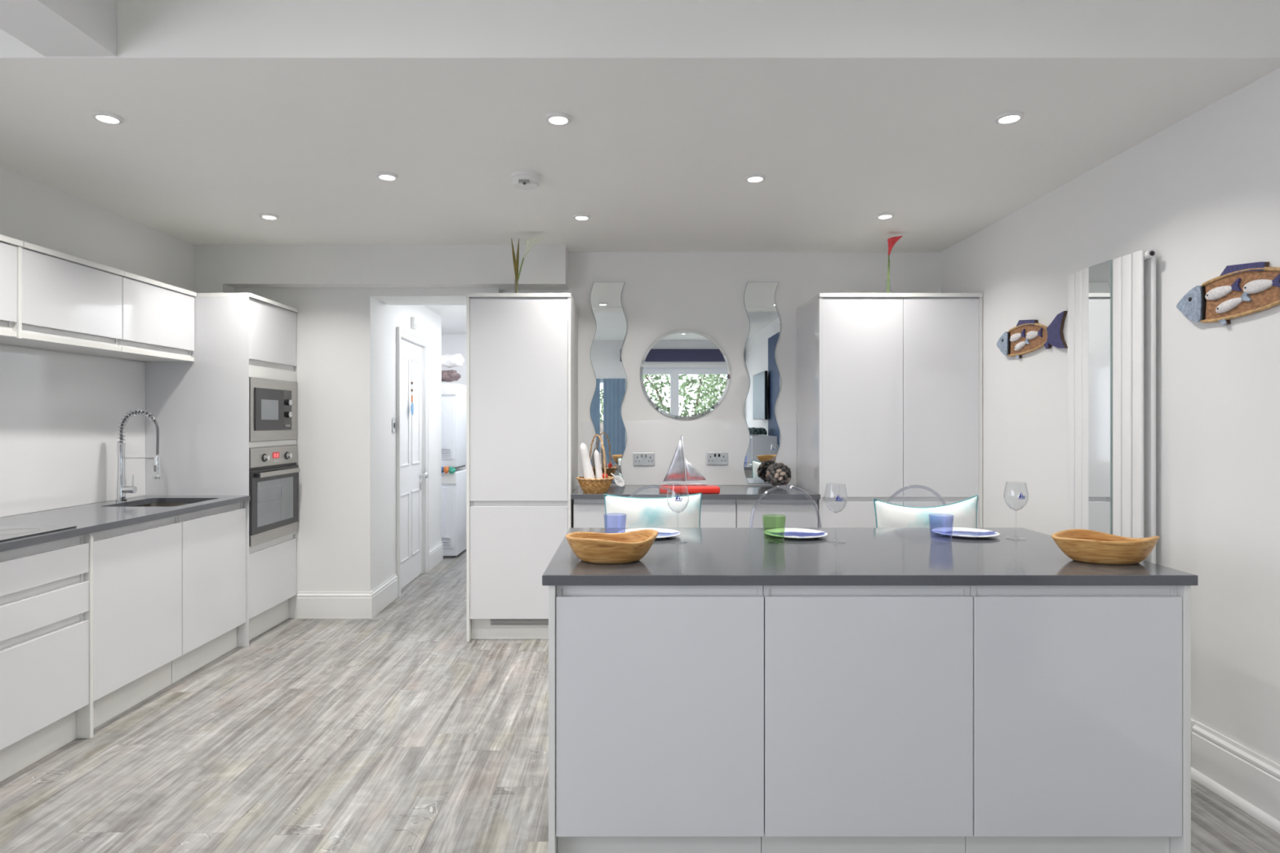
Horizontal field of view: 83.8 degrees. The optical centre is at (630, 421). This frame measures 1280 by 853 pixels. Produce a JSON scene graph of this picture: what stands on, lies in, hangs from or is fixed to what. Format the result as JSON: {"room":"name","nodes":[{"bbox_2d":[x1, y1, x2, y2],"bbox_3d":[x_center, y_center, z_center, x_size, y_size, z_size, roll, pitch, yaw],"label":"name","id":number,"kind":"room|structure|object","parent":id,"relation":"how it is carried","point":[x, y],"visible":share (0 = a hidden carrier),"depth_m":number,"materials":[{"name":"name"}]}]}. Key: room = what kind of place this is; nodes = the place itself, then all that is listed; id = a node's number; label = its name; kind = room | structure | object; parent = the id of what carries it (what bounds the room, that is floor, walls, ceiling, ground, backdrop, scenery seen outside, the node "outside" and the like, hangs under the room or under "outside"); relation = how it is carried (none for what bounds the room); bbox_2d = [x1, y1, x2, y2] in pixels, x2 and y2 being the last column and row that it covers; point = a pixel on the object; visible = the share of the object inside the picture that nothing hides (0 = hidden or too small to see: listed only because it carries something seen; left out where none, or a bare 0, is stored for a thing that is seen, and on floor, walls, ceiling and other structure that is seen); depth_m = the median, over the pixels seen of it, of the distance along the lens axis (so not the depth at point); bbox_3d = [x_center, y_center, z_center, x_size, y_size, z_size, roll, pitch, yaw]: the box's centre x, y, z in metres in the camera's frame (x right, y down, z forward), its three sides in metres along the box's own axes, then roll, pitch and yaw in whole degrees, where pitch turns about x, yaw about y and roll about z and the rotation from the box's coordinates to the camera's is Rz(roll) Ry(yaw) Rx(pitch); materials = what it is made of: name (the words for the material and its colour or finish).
{"room":"kitchen","nodes":[
{"label":"kitchen","id":0,"kind":"room"},
{"bbox_2d":[0,0,116,56],"bbox_3d":[-1.765,-1.392,-0.606,0.230,0.440,5.789,0,0,0],"label":"ceiling beam","id":1,"kind":"structure","parent":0,"point":[51,28],"depth_m":2.16,"materials":[{"name":"paint"}]},
{"bbox_2d":[0,165,194,517],"bbox_3d":[-2.940,-0.137,0.580,0.100,2.950,8.560,0,0,0],"label":"wall","id":2,"kind":"structure","parent":0,"point":[33,211],"depth_m":3.80,"materials":[{"name":"paint"}]},
{"bbox_2d":[0,234,23,338],"bbox_3d":[-2.732,-0.559,2.722,0.305,0.414,0.618,0,0,0],"label":"upper cabinet","id":3,"kind":"object","parent":2,"relation":"attached to","point":[11,249],"visible":1,"depth_m":2.98,"materials":[{"name":"white laminate"}]},
{"bbox_2d":[0,241,124,351],"bbox_3d":[-2.732,-0.562,3.335,0.305,0.410,0.600,0,0,0],"label":"upper cabinet","id":4,"kind":"object","parent":2,"relation":"attached to","point":[70,303],"visible":0.88,"depth_m":3.31,"materials":[{"name":"white laminate"}]},
{"bbox_2d":[0,344,145,517],"bbox_3d":[-2.887,0.043,3.169,0.005,0.789,2.138,0,0,0],"label":"backsplash","id":5,"kind":"structure","parent":2,"relation":"attached to","point":[61,414],"depth_m":3.63,"materials":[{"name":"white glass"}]},
{"bbox_2d":[72,271,196,361],"bbox_3d":[-2.732,-0.562,3.937,0.305,0.410,0.600,0,0,0],"label":"upper cabinet","id":6,"kind":"object","parent":2,"relation":"attached to","point":[158,317],"visible":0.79,"depth_m":3.91,"materials":[{"name":"white laminate"}]},
{"bbox_2d":[234,288,375,617],"bbox_3d":[-2.384,0.083,4.910,1.213,2.510,0.100,0,0,0],"label":"wall","id":7,"kind":"structure","parent":0,"point":[335,369],"depth_m":4.86,"materials":[{"name":"paint"}]},
{"bbox_2d":[297,591,372,618],"bbox_3d":[-2.013,1.248,4.851,0.506,0.180,0.016,0,0,0],"label":"baseboard","id":8,"kind":"structure","parent":7,"relation":"attached to","point":[310,605],"depth_m":4.84,"materials":[{"name":"paint"}]},
{"bbox_2d":[194,244,568,293],"bbox_3d":[-1.661,-0.975,4.825,2.457,0.395,0.210,0,0,0],"label":"bulkhead","id":9,"kind":"object","parent":7,"relation":"attached to","point":[218,268],"depth_m":4.72,"materials":[{"name":"paint"}]},
{"bbox_2d":[375,298,441,587],"bbox_3d":[-1.859,0.158,5.938,0.100,2.360,1.960,0,0,-2],"label":"wall","id":10,"kind":"structure","parent":0,"point":[388,317],"depth_m":5.39,"materials":[{"name":"paint"}]},
{"bbox_2d":[369,573,397,617],"bbox_3d":[-1.777,1.248,5.143,0.016,0.180,0.590,0,0,-2],"label":"baseboard","id":11,"kind":"structure","parent":10,"relation":"attached to","point":[384,594],"depth_m":5.13,"materials":[{"name":"paint"}]},
{"bbox_2d":[391,417,395,432],"bbox_3d":[-1.786,0.028,5.390,0.014,0.110,0.084,0,0,-2],"label":"light switch","id":12,"kind":"object","parent":10,"relation":"attached to","point":[393,420],"visible":1,"depth_m":5.37,"materials":[{"name":"silver metal"}]},
{"bbox_2d":[396,326,429,596],"bbox_3d":[-1.812,0.305,5.899,0.103,2.065,0.890,0,0,-2],"label":"door","id":13,"kind":"structure","parent":10,"relation":"in","point":[409,355],"depth_m":5.91,"materials":[{"name":"paint"}]},
{"bbox_2d":[410,378,413,414],"bbox_3d":[-1.798,-0.202,5.860,0.019,0.300,0.072,0,0,-2],"label":"hanging ornament","id":14,"kind":"object","parent":13,"relation":"hanging from","point":[411,382],"visible":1,"depth_m":5.85,"materials":[{"name":"blue ceramic"}]},
{"bbox_2d":[411,316,417,329],"bbox_3d":[-1.786,-0.812,5.880,0.042,0.100,0.056,0,0,-2],"label":"sensor","id":15,"kind":"object","parent":10,"relation":"attached to","point":[414,326],"visible":1,"depth_m":5.85,"materials":[{"name":"white plastic"}]},
{"bbox_2d":[429,541,443,570],"bbox_3d":[-1.822,1.248,6.635,0.016,0.180,0.570,0,0,-2],"label":"baseboard","id":16,"kind":"structure","parent":10,"relation":"attached to","point":[436,553],"depth_m":6.65,"materials":[{"name":"paint"}]},
{"bbox_2d":[370,288,500,305],"bbox_3d":[-1.339,-1.014,5.050,0.875,0.316,0.380,0,0,0],"label":"wall","id":17,"kind":"structure","parent":0,"point":[390,296],"depth_m":4.86,"materials":[{"name":"paint"}]},
{"bbox_2d":[424,305,466,333],"bbox_3d":[-1.900,-1.073,6.821,2.200,0.099,3.159,0,0,0],"label":"ceiling","id":18,"kind":"structure","parent":0,"point":[453,317],"depth_m":7.04,"materials":[{"name":"paint"}]},
{"bbox_2d":[441,333,466,468],"bbox_3d":[-1.850,0.158,8.351,2.100,2.360,0.099,0,0,0],"label":"wall","id":19,"kind":"structure","parent":0,"point":[451,344],"depth_m":8.30,"materials":[{"name":"paint"}]},
{"bbox_2d":[0,0,1279,252],"bbox_3d":[-0.375,-1.390,3.785,5.030,0.444,2.990,0,0,0],"label":"ceiling","id":20,"kind":"structure","parent":0,"point":[651,173],"depth_m":2.70,"materials":[{"name":"paint"}]},
{"bbox_2d":[91,111,123,124],"bbox_3d":[-2.010,-1.166,2.740,0.100,0.012,0.100,0,0,0],"label":"recessed light","id":21,"kind":"object","parent":20,"relation":"in","point":[104,117],"visible":1,"depth_m":2.73,"materials":[{"name":"white plastic"}]},
{"bbox_2d":[259,213,279,219],"bbox_3d":[-2.057,-1.166,4.058,0.100,0.012,0.100,0,0,0],"label":"recessed light","id":22,"kind":"object","parent":20,"relation":"in","point":[265,215],"visible":1,"depth_m":4.04,"materials":[{"name":"white plastic"}]},
{"bbox_2d":[376,171,398,180],"bbox_3d":[-1.160,-1.166,3.394,0.100,0.012,0.100,0,0,0],"label":"recessed light","id":23,"kind":"object","parent":20,"relation":"in","point":[384,175],"visible":1,"depth_m":3.38,"materials":[{"name":"white plastic"}]},
{"bbox_2d":[510,170,541,190],"bbox_3d":[-0.500,-1.142,3.400,0.146,0.060,0.146,0,0,0],"label":"smoke detector","id":24,"kind":"object","parent":20,"relation":"attached to","point":[522,180],"visible":1,"depth_m":3.35,"materials":[{"name":"white plastic"}]},
{"bbox_2d":[545,111,571,125],"bbox_3d":[-0.280,-1.166,2.750,0.100,0.012,0.100,0,0,0],"label":"recessed light","id":25,"kind":"object","parent":20,"relation":"in","point":[559,118],"visible":1,"depth_m":2.74,"materials":[{"name":"white plastic"}]},
{"bbox_2d":[573,213,590,220],"bbox_3d":[-0.281,-1.166,4.070,0.100,0.012,0.100,0,0,0],"label":"recessed light","id":26,"kind":"object","parent":20,"relation":"in","point":[578,216],"visible":1,"depth_m":4.06,"materials":[{"name":"white plastic"}]},
{"bbox_2d":[744,173,765,182],"bbox_3d":[0.595,-1.166,3.420,0.100,0.012,0.100,0,0,0],"label":"recessed light","id":27,"kind":"object","parent":20,"relation":"in","point":[753,178],"visible":1,"depth_m":3.41,"materials":[{"name":"white plastic"}]},
{"bbox_2d":[875,212,894,218],"bbox_3d":[1.440,-1.166,4.046,0.100,0.012,0.100,0,0,0],"label":"recessed light","id":28,"kind":"object","parent":20,"relation":"in","point":[887,215],"visible":1,"depth_m":4.03,"materials":[{"name":"white plastic"}]},
{"bbox_2d":[994,111,1023,124],"bbox_3d":[1.452,-1.166,2.740,0.100,0.012,0.100,0,0,0],"label":"recessed light","id":29,"kind":"object","parent":20,"relation":"in","point":[1011,117],"visible":1,"depth_m":2.73,"materials":[{"name":"white plastic"}]},
{"bbox_2d":[0,549,1279,852],"bbox_3d":[-0.475,1.388,2.675,5.650,0.100,12.650,0,0,0],"label":"floor","id":30,"kind":"structure","parent":0,"point":[393,731],"depth_m":2.81,"materials":[{"name":"grey wood"}]},
{"bbox_2d":[0,533,93,782],"bbox_3d":[-2.573,0.903,2.720,0.584,0.868,0.617,0,0,0],"label":"base cabinet","id":31,"kind":"object","parent":30,"relation":"on","point":[46,588],"visible":0.94,"depth_m":2.79,"materials":[{"name":"white laminate"}]},
{"bbox_2d":[0,495,249,551],"bbox_3d":[-2.573,0.453,3.169,0.622,0.030,2.138,0,0,0],"label":"countertop","id":32,"kind":"structure","parent":31,"relation":"on","point":[94,517],"depth_m":3.39,"materials":[{"name":"grey stone"}]},
{"bbox_2d":[0,525,76,542],"bbox_3d":[-2.549,0.434,2.664,0.503,0.006,0.588,0,0,0],"label":"induction hob","id":33,"kind":"object","parent":32,"relation":"in","point":[6,532],"visible":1,"depth_m":2.84,"materials":[{"name":"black glass"}]},
{"bbox_2d":[115,408,162,502],"bbox_3d":[-2.702,0.182,3.920,0.248,0.511,0.052,0,0,0],"label":"tap","id":34,"kind":"object","parent":32,"relation":"on","point":[122,489],"visible":1,"depth_m":3.91,"materials":[{"name":"silver metal"}]},
{"bbox_2d":[133,502,192,506],"bbox_3d":[-2.553,0.565,3.890,0.419,0.191,0.444,0,0,0],"label":"sink","id":35,"kind":"object","parent":32,"relation":"in","point":[155,504],"visible":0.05,"depth_m":4.10,"materials":[{"name":"metal"}]},
{"bbox_2d":[93,515,182,728],"bbox_3d":[-2.575,0.903,3.333,0.580,0.868,0.600,0,0,0],"label":"base cabinet","id":36,"kind":"object","parent":30,"relation":"on","point":[137,568],"visible":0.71,"depth_m":3.30,"materials":[{"name":"white laminate"}]},
{"bbox_2d":[171,502,245,684],"bbox_3d":[-2.575,0.903,3.937,0.580,0.868,0.598,0,0,0],"label":"base cabinet","id":37,"kind":"object","parent":30,"relation":"on","point":[214,540],"visible":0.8,"depth_m":3.90,"materials":[{"name":"white laminate"}]},
{"bbox_2d":[145,293,297,646],"bbox_3d":[-2.575,0.285,4.547,0.620,2.104,0.616,0,0,0],"label":"oven tower","id":38,"kind":"object","parent":30,"relation":"on","point":[201,406],"visible":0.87,"depth_m":4.24,"materials":[{"name":"white laminate"}]},
{"bbox_2d":[248,377,297,441],"bbox_3d":[-2.482,-0.073,4.549,0.486,0.383,0.596,0,0,0],"label":"microwave","id":39,"kind":"object","parent":38,"relation":"in","point":[273,404],"visible":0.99,"depth_m":4.49,"materials":[{"name":"metal"}]},
{"bbox_2d":[248,444,299,546],"bbox_3d":[-2.509,0.452,4.549,0.572,0.587,0.596,0,0,0],"label":"oven","id":40,"kind":"object","parent":38,"relation":"in","point":[273,471],"visible":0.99,"depth_m":4.50,"materials":[{"name":"metal"}]},
{"bbox_2d":[441,468,466,558],"bbox_3d":[-2.000,0.914,7.255,0.600,0.845,0.590,0,0,0],"label":"washing machine","id":41,"kind":"object","parent":30,"relation":"on","point":[454,485],"visible":0.37,"depth_m":6.99,"materials":[{"name":"white plastic"}]},
{"bbox_2d":[441,466,455,474],"bbox_3d":[-1.796,0.472,6.946,0.190,0.075,0.044,0,0,0],"label":"cloth","id":42,"kind":"object","parent":41,"relation":"on","point":[451,470],"visible":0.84,"depth_m":6.93,"materials":[{"name":"fabric"}]},
{"bbox_2d":[441,383,466,468],"bbox_3d":[-2.000,0.045,7.255,0.600,0.845,0.590,0,0,0],"label":"dryer","id":43,"kind":"object","parent":41,"relation":"on","point":[453,395],"visible":0.43,"depth_m":6.99,"materials":[{"name":"white plastic"}]},
{"bbox_2d":[441,369,461,382],"bbox_3d":[-1.845,-0.458,7.150,0.264,0.122,0.260,0,0,0],"label":"bag","id":44,"kind":"object","parent":43,"relation":"on","point":[450,375],"visible":0.75,"depth_m":7.08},
{"bbox_2d":[441,353,464,368],"bbox_3d":[-1.802,-0.610,7.149,0.257,0.146,0.222,0,0,0],"label":"folded towel","id":45,"kind":"object","parent":44,"relation":"on","point":[449,361],"visible":0.92,"depth_m":7.08,"materials":[{"name":"white fabric"}]},
{"bbox_2d":[466,293,577,641],"bbox_3d":[-0.683,0.278,4.628,0.634,2.118,0.597,0,0,0],"label":"tall cabinet","id":46,"kind":"object","parent":30,"relation":"on","point":[522,348],"visible":0.84,"depth_m":4.34,"materials":[{"name":"white laminate"}]},
{"bbox_2d":[511,237,543,293],"bbox_3d":[-0.640,-0.963,4.420,0.202,0.358,0.069,0,0,0],"label":"flower","id":47,"kind":"object","parent":46,"relation":"on","point":[531,242],"visible":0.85,"depth_m":4.41,"materials":[{"name":"green plant"}]},
{"bbox_2d":[573,499,605,528],"bbox_3d":[-0.104,0.903,4.630,0.494,0.868,0.570,0,0,0],"label":"base cabinet","id":48,"kind":"object","parent":30,"relation":"on","point":[588,513],"visible":0.15,"depth_m":4.34,"materials":[{"name":"white laminate"}]},
{"bbox_2d":[628,484,678,497],"bbox_3d":[0.111,0.819,3.211,0.381,1.038,0.403,0,0,0],"label":"bar stool","id":49,"kind":"object","parent":30,"relation":"on","point":[648,485],"visible":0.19,"depth_m":3.40,"materials":[{"name":"plastic"}]},
{"bbox_2d":[604,493,702,528],"bbox_3d":[0.100,0.503,3.253,0.449,0.355,0.130,0,0,0],"label":"cushion","id":50,"kind":"object","parent":49,"relation":"on","point":[641,513],"visible":0.38,"depth_m":3.21,"materials":[{"name":"fabric"}]},
{"bbox_2d":[548,585,764,852],"bbox_3d":[0.073,0.903,2.344,0.618,0.868,0.604,0,0,0],"label":"base cabinet","id":51,"kind":"object","parent":30,"relation":"on","point":[656,692],"visible":0.84,"depth_m":2.05,"materials":[{"name":"white laminate"}]},
{"bbox_2d":[542,528,1197,585],"bbox_3d":[0.682,0.453,2.493,1.872,0.030,0.915,0,0,0],"label":"countertop","id":52,"kind":"structure","parent":51,"relation":"on","point":[707,556],"depth_m":2.19,"materials":[{"name":"grey stone"}]},
{"bbox_2d":[565,528,657,564],"bbox_3d":[-0.060,0.392,2.253,0.294,0.091,0.206,0,0,0],"label":"wooden bowl","id":53,"kind":"object","parent":52,"relation":"on","point":[630,546],"visible":1,"depth_m":2.19,"materials":[{"name":"brown wood"}]},
{"bbox_2d":[617,528,680,538],"bbox_3d":[0.070,0.431,2.735,0.240,0.012,0.240,0,0,0],"label":"plate","id":54,"kind":"object","parent":52,"relation":"on","point":[662,533],"visible":0.52,"depth_m":2.78,"materials":[{"name":"ceramic"}]},
{"bbox_2d":[666,486,688,541],"bbox_3d":[0.170,0.332,2.599,0.082,0.211,0.083,0,0,0],"label":"wine glass","id":55,"kind":"object","parent":52,"relation":"on","point":[668,486],"visible":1,"depth_m":2.56,"materials":[{"name":"clear glass"}]},
{"bbox_2d":[763,528,827,538],"bbox_3d":[0.630,0.431,2.735,0.240,0.012,0.240,0,0,0],"label":"plate","id":56,"kind":"object","parent":52,"relation":"on","point":[789,533],"visible":1,"depth_m":2.76,"materials":[{"name":"ceramic"}]},
{"bbox_2d":[824,491,847,542],"bbox_3d":[0.746,0.332,2.599,0.082,0.211,0.083,0,0,0],"label":"wine glass","id":57,"kind":"object","parent":52,"relation":"on","point":[824,491],"visible":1,"depth_m":2.57,"materials":[{"name":"clear glass"}]},
{"bbox_2d":[931,527,999,537],"bbox_3d":[1.290,0.431,2.755,0.240,0.012,0.240,0,0,0],"label":"plate","id":58,"kind":"object","parent":52,"relation":"on","point":[963,532],"visible":1,"depth_m":2.78,"materials":[{"name":"ceramic"}]},
{"bbox_2d":[1003,481,1028,538],"bbox_3d":[1.440,0.332,2.670,0.082,0.211,0.083,0,0,0],"label":"wine glass","id":59,"kind":"object","parent":52,"relation":"on","point":[1020,496],"visible":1,"depth_m":2.66,"materials":[{"name":"clear glass"}]},
{"bbox_2d":[1051,528,1159,564],"bbox_3d":[1.483,0.393,2.233,0.302,0.089,0.177,0,0,6],"label":"wooden bowl","id":60,"kind":"object","parent":52,"relation":"on","point":[1089,546],"visible":1,"depth_m":2.18,"materials":[{"name":"brown wood"}]},
{"bbox_2d":[700,499,736,528],"bbox_3d":[0.393,0.903,4.630,0.494,0.868,0.570,0,0,0],"label":"base cabinet","id":61,"kind":"object","parent":30,"relation":"on","point":[714,513],"visible":0.13,"depth_m":4.34,"materials":[{"name":"white laminate"}]},
{"bbox_2d":[570,484,820,499],"bbox_3d":[0.390,0.453,4.612,1.506,0.030,0.623,0,0,0],"label":"countertop","id":62,"kind":"structure","parent":61,"relation":"on","point":[726,491],"depth_m":4.36,"materials":[{"name":"grey stone"}]},
{"bbox_2d":[576,434,613,493],"bbox_3d":[-0.222,0.256,4.420,0.233,0.361,0.202,0,0,-3],"label":"wicker basket","id":63,"kind":"object","parent":62,"relation":"on","point":[595,485],"visible":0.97,"depth_m":4.36,"materials":[{"name":"wicker"}]},
{"bbox_2d":[579,442,595,479],"bbox_3d":[-0.265,0.278,4.413,0.109,0.298,0.074,0,0,0],"label":"cloth","id":64,"kind":"object","parent":63,"relation":"in","point":[588,472],"visible":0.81,"depth_m":4.39,"materials":[{"name":"white fabric"}]},
{"bbox_2d":[593,449,602,478],"bbox_3d":[-0.197,0.301,4.447,0.068,0.254,0.051,0,0,24],"label":"cloth","id":65,"kind":"object","parent":63,"relation":"in","point":[598,473],"visible":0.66,"depth_m":4.43,"materials":[{"name":"white fabric"}]},
{"bbox_2d":[610,473,624,486],"bbox_3d":[-0.083,0.358,4.402,0.088,0.084,0.011,0,0,5],"label":"slotted spoon","id":66,"kind":"object","parent":63,"relation":"in","point":[618,480],"visible":1,"depth_m":4.40,"materials":[{"name":"white plastic"}]},
{"bbox_2d":[658,484,719,493],"bbox_3d":[0.358,0.417,4.407,0.366,0.040,0.165,0,0,0],"label":"box","id":67,"kind":"object","parent":62,"relation":"on","point":[708,489],"visible":0.9,"depth_m":4.33,"materials":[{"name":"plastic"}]},
{"bbox_2d":[662,435,706,485],"bbox_3d":[0.332,0.238,4.455,0.280,0.317,0.032,0,0,0],"label":"sculpture","id":68,"kind":"object","parent":67,"relation":"on","point":[676,472],"visible":1,"depth_m":4.45,"materials":[{"name":"metal"}]},
{"bbox_2d":[765,462,791,486],"bbox_3d":[0.985,0.352,4.766,0.172,0.157,0.154,0,0,0],"label":"ornament","id":69,"kind":"object","parent":62,"relation":"on","point":[777,473],"visible":1,"depth_m":4.72,"materials":[{"name":"grey stone"}]},
{"bbox_2d":[735,499,817,528],"bbox_3d":[0.891,0.903,4.630,0.494,0.868,0.570,0,0,0],"label":"base cabinet","id":70,"kind":"object","parent":30,"relation":"on","point":[795,513],"visible":0.26,"depth_m":4.34,"materials":[{"name":"white laminate"}]},
{"bbox_2d":[749,484,822,528],"bbox_3d":[0.736,0.819,3.211,0.381,1.038,0.403,0,0,0],"label":"bar stool","id":71,"kind":"object","parent":30,"relation":"on","point":[780,485],"visible":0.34,"depth_m":3.40,"materials":[{"name":"plastic"}]},
{"bbox_2d":[760,585,973,852],"bbox_3d":[0.683,0.903,2.346,0.598,0.868,0.600,0,0,0],"label":"base cabinet","id":72,"kind":"object","parent":30,"relation":"on","point":[868,689],"visible":0.82,"depth_m":2.05,"materials":[{"name":"white laminate"}]},
{"bbox_2d":[796,293,982,528],"bbox_3d":[1.640,0.278,4.628,0.992,2.118,0.599,0,0,0],"label":"tall cabinet","id":73,"kind":"object","parent":30,"relation":"on","point":[890,385],"visible":0.66,"depth_m":4.34,"materials":[{"name":"white laminate"}]},
{"bbox_2d":[884,235,902,293],"bbox_3d":[1.627,-0.967,4.420,0.114,0.366,0.060,0,0,0],"label":"flower","id":74,"kind":"object","parent":73,"relation":"on","point":[891,241],"visible":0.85,"depth_m":4.41,"materials":[{"name":"plant"}]},
{"bbox_2d":[886,484,946,504],"bbox_3d":[1.360,0.819,3.211,0.381,1.038,0.403,0,0,0],"label":"bar stool","id":75,"kind":"object","parent":30,"relation":"on","point":[910,485],"visible":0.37,"depth_m":3.40,"materials":[{"name":"plastic"}]},
{"bbox_2d":[873,494,977,528],"bbox_3d":[1.348,0.510,3.253,0.478,0.351,0.130,0,0,0],"label":"cushion","id":76,"kind":"object","parent":75,"relation":"on","point":[963,513],"visible":0.41,"depth_m":3.22,"materials":[{"name":"fabric"}]},
{"bbox_2d":[965,585,1191,852],"bbox_3d":[1.293,0.903,2.344,0.618,0.868,0.604,0,0,0],"label":"base cabinet","id":77,"kind":"object","parent":30,"relation":"on","point":[1082,694],"visible":0.72,"depth_m":2.05,"materials":[{"name":"white laminate"}]},
{"bbox_2d":[500,252,940,485],"bbox_3d":[0.620,0.083,4.980,3.040,2.510,0.100,0,0,0],"label":"wall","id":78,"kind":"structure","parent":0,"point":[662,293],"depth_m":4.93,"materials":[{"name":"paint"}]},
{"bbox_2d":[590,281,626,483],"bbox_3d":[-0.155,-0.269,4.920,0.256,1.390,0.006,0,0,0],"label":"mirror","id":79,"kind":"object","parent":78,"relation":"attached to","point":[609,393],"visible":0.94,"depth_m":4.92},
{"bbox_2d":[640,328,730,419],"bbox_3d":[0.372,-0.327,4.920,0.624,0.624,0.006,0,0,0],"label":"round mirror","id":80,"kind":"object","parent":78,"relation":"attached to","point":[685,374],"visible":1,"depth_m":4.92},
{"bbox_2d":[581,422,796,484],"bbox_3d":[0.399,0.218,4.927,1.487,0.437,0.006,0,0,0],"label":"backsplash","id":81,"kind":"structure","parent":78,"relation":"attached to","point":[662,439],"depth_m":4.92,"materials":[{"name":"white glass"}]},
{"bbox_2d":[633,453,654,466],"bbox_3d":[0.088,0.259,4.917,0.146,0.090,0.012,0,0,0],"label":"wall socket","id":82,"kind":"object","parent":81,"relation":"attached to","point":[639,459],"visible":1,"depth_m":4.92,"materials":[{"name":"silver metal"}]},
{"bbox_2d":[706,452,727,465],"bbox_3d":[0.593,0.254,4.917,0.146,0.090,0.012,0,0,0],"label":"wall socket","id":83,"kind":"object","parent":81,"relation":"attached to","point":[712,458],"visible":1,"depth_m":4.92,"materials":[{"name":"silver metal"}]},
{"bbox_2d":[743,281,781,483],"bbox_3d":[0.905,-0.269,4.920,0.256,1.390,0.006,0,0,0],"label":"mirror","id":84,"kind":"object","parent":78,"relation":"attached to","point":[765,326],"visible":0.96,"depth_m":4.92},
{"bbox_2d":[940,67,1279,767],"bbox_3d":[2.190,-0.137,0.715,0.100,2.950,8.630,0,0,0],"label":"wall","id":85,"kind":"structure","parent":0,"point":[1202,193],"depth_m":2.72,"materials":[{"name":"paint"}]},
{"bbox_2d":[996,311,1067,358],"bbox_3d":[2.123,-0.451,3.808,0.030,0.208,0.635,0,0,0],"label":"fish","id":86,"kind":"object","parent":85,"relation":"attached to","point":[1028,335],"visible":1,"depth_m":3.78},
{"bbox_2d":[1010,324,1046,354],"bbox_3d":[2.132,-0.447,3.833,0.011,0.156,0.393,0,0,0],"label":"tray","id":87,"kind":"object","parent":86,"relation":"on","point":[1024,339],"depth_m":3.82,"materials":[{"name":"brown wood"}]},
{"bbox_2d":[1067,249,1155,564],"bbox_3d":[2.093,0.208,3.109,0.093,1.800,0.526,0,0,0],"label":"radiator","id":88,"kind":"object","parent":85,"relation":"attached to","point":[1112,303],"visible":0.61,"depth_m":3.03,"materials":[{"name":"metal"}]},
{"bbox_2d":[1088,259,1112,534],"bbox_3d":[2.056,0.208,3.119,0.014,1.800,0.147,0,0,0],"label":"mirror","id":89,"kind":"object","parent":88,"relation":"attached to","point":[1100,275],"depth_m":3.11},
{"bbox_2d":[1176,262,1279,324],"bbox_3d":[2.123,-0.451,2.447,0.030,0.208,0.635,0,0,0],"label":"fish","id":90,"kind":"object","parent":85,"relation":"attached to","point":[1242,290],"visible":1,"depth_m":2.51},
{"bbox_2d":[1204,271,1279,319],"bbox_3d":[2.132,-0.447,2.473,0.011,0.156,0.393,0,0,0],"label":"tray","id":91,"kind":"object","parent":90,"relation":"on","point":[1231,295],"depth_m":2.49,"materials":[{"name":"brown wood"}]},
{"bbox_2d":[1191,718,1279,834],"bbox_3d":[2.122,1.235,0.415,0.036,0.205,7.830,0,0,0],"label":"baseboard","id":92,"kind":"structure","parent":85,"relation":"attached to","point":[1247,780],"depth_m":2.50,"materials":[{"name":"paint"}]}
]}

